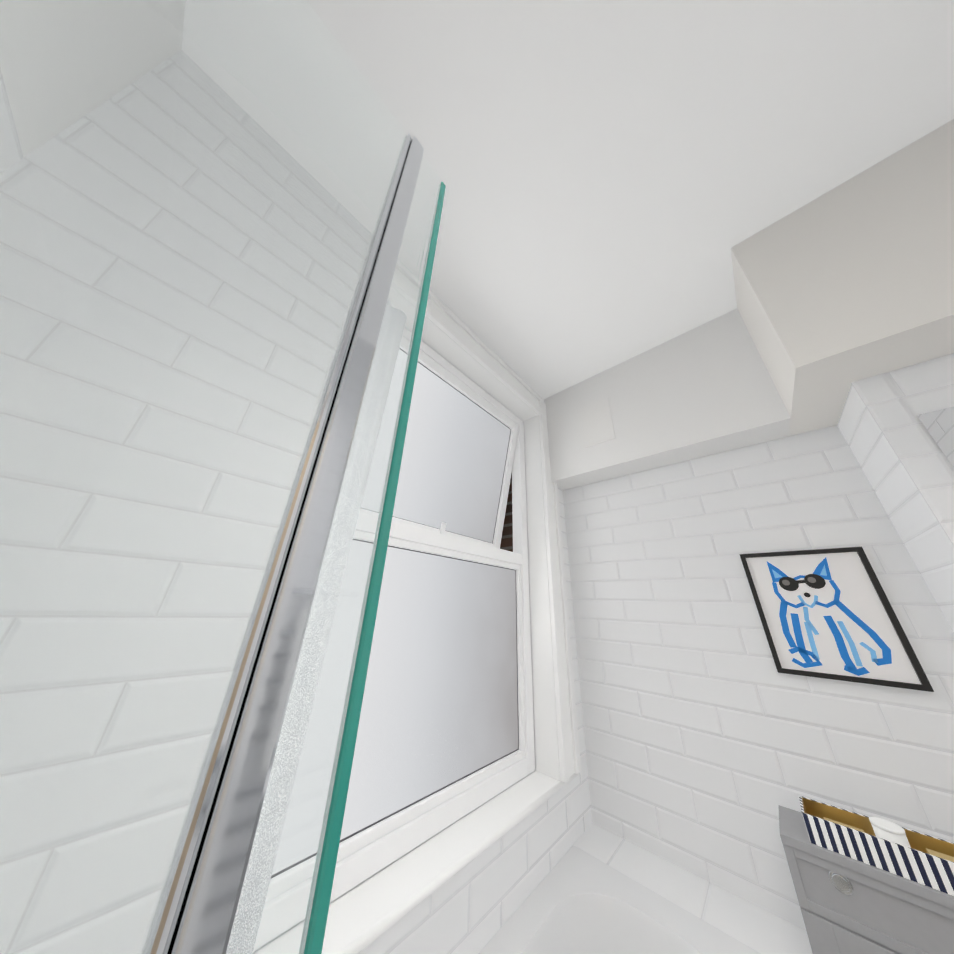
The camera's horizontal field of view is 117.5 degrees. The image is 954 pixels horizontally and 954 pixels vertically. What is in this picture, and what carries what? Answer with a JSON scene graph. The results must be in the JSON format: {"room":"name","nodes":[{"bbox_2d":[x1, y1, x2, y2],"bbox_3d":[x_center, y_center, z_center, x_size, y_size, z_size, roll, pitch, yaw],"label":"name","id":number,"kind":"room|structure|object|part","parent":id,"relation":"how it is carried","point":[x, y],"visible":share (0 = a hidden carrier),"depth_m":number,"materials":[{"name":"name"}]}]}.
{"room":"bathroom","nodes":[
{"label":"bathroom","id":0,"kind":"room"},
{"bbox_2d":[0,0,182,172],"bbox_3d":[-0.380,-0.139,-0.283,2.270,2.900,0.130,-19,-32,39],"label":"wall","id":1,"kind":"structure","parent":0,"point":[69,98],"depth_m":0.56,"materials":[{"name":"paint"}]},
{"bbox_2d":[0,50,591,953],"bbox_3d":[-0.307,0.477,1.089,0.350,2.900,2.430,-19,-32,39],"label":"wall","id":2,"kind":"structure","parent":0,"point":[474,904],"depth_m":0.59,"materials":[{"name":"tile"}]},
{"bbox_2d":[253,260,580,953],"bbox_3d":[-0.115,0.232,1.382,0.364,2.099,1.500,-19,-32,39],"label":"window","id":3,"kind":"structure","parent":2,"relation":"in","point":[445,736],"depth_m":1.22,"materials":[{"name":"white plastic"}]},
{"bbox_3d":[-0.145,0.723,1.148,0.006,0.846,1.095,-19,-32,39],"label":"pane","id":4,"kind":"part","parent":3,"relation":"part of","materials":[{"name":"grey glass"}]},
{"bbox_3d":[-0.166,-0.118,1.581,0.006,0.798,0.991,-6,-23,44],"label":"pane","id":5,"kind":"part","parent":3,"relation":"part of","materials":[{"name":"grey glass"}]},
{"bbox_3d":[-0.162,-0.119,1.577,0.057,0.898,1.091,-6,-23,44],"label":"window sash","id":6,"kind":"part","parent":3,"relation":"part of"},
{"bbox_2d":[181,0,953,398],"bbox_3d":[0.148,-1.331,0.630,2.500,0.060,3.900,-19,-32,39],"label":"ceiling","id":7,"kind":"structure","parent":0,"point":[619,178],"depth_m":0.95,"materials":[{"name":"white paint"}]},
{"bbox_2d":[544,309,790,489],"bbox_3d":[0.967,-0.387,1.758,1.123,0.680,0.186,-19,-32,39],"label":"wall","id":8,"kind":"structure","parent":0,"point":[707,388],"depth_m":1.57,"materials":[{"name":"white paint"}]},
{"bbox_2d":[563,425,953,929],"bbox_3d":[0.996,0.722,1.514,1.619,2.900,0.250,-19,-32,39],"label":"wall","id":9,"kind":"structure","parent":0,"point":[714,738],"depth_m":1.22,"materials":[{"name":"tile"}]},
{"bbox_2d":[739,547,933,691],"bbox_3d":[1.300,0.509,1.102,0.348,0.445,0.024,-19,-32,39],"label":"picture frame","id":10,"kind":"object","parent":9,"relation":"attached to","point":[827,613],"visible":0.96,"depth_m":1.08,"materials":[{"name":"black"}]},
{"bbox_2d":[731,119,953,435],"bbox_3d":[1.554,-0.685,1.037,0.796,0.680,0.544,-19,-32,39],"label":"ceiling beam","id":11,"kind":"structure","parent":0,"point":[839,289],"depth_m":0.95,"materials":[{"name":"white paint"}]},
{"bbox_2d":[837,353,953,632],"bbox_3d":[1.806,0.356,0.620,0.881,2.900,0.584,-19,-32,39],"label":"wall","id":12,"kind":"structure","parent":0,"point":[905,466],"depth_m":0.92,"materials":[{"name":"tile"}]},
{"bbox_2d":[916,407,953,468],"bbox_3d":[1.543,0.126,0.559,0.533,0.840,0.006,-19,-32,39],"label":"mirror","id":13,"kind":"object","parent":12,"relation":"attached to","point":[938,425],"visible":1,"depth_m":0.86,"materials":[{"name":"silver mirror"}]},
{"bbox_3d":[0.036,1.369,-0.577,2.500,0.060,3.900,-19,-32,39],"label":"floor","id":14,"kind":"structure","parent":0,"visible":0},
{"bbox_2d":[478,823,812,953],"bbox_3d":[0.048,1.421,0.288,0.706,0.552,2.199,-19,-32,39],"label":"bath","id":15,"kind":"object","parent":14,"relation":"on","point":[598,890],"visible":1,"depth_m":0.97,"materials":[{"name":"white ceramic"}]},
{"bbox_2d":[0,0,445,953],"bbox_3d":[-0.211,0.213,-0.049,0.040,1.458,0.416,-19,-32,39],"label":"screen","id":16,"kind":"object","parent":15,"relation":"on","point":[284,64],"visible":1,"depth_m":0.15,"materials":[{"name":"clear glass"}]},
{"bbox_2d":[778,805,953,953],"bbox_3d":[1.193,1.450,0.613,0.560,0.850,0.207,-19,-32,39],"label":"cabinet","id":17,"kind":"object","parent":14,"relation":"on","point":[848,905],"visible":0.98,"depth_m":0.78,"materials":[{"name":"grey paint"}]},
{"bbox_2d":[799,796,953,895],"bbox_3d":[1.172,1.023,0.803,0.370,0.082,0.131,-19,-32,39],"label":"storage box","id":18,"kind":"object","parent":17,"relation":"on","point":[906,853],"visible":1,"depth_m":0.80,"materials":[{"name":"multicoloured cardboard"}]},
{"label":"outside","id":19,"kind":"structure","parent":0,"visible":0},
{"bbox_2d":[500,473,512,551],"bbox_3d":[-0.429,0.426,1.598,0.758,2.800,1.850,-19,-32,39],"label":"brick wall","id":20,"kind":"structure","parent":19,"point":[507,539],"depth_m":1.91,"materials":[{"name":"brown brick"}]}
]}

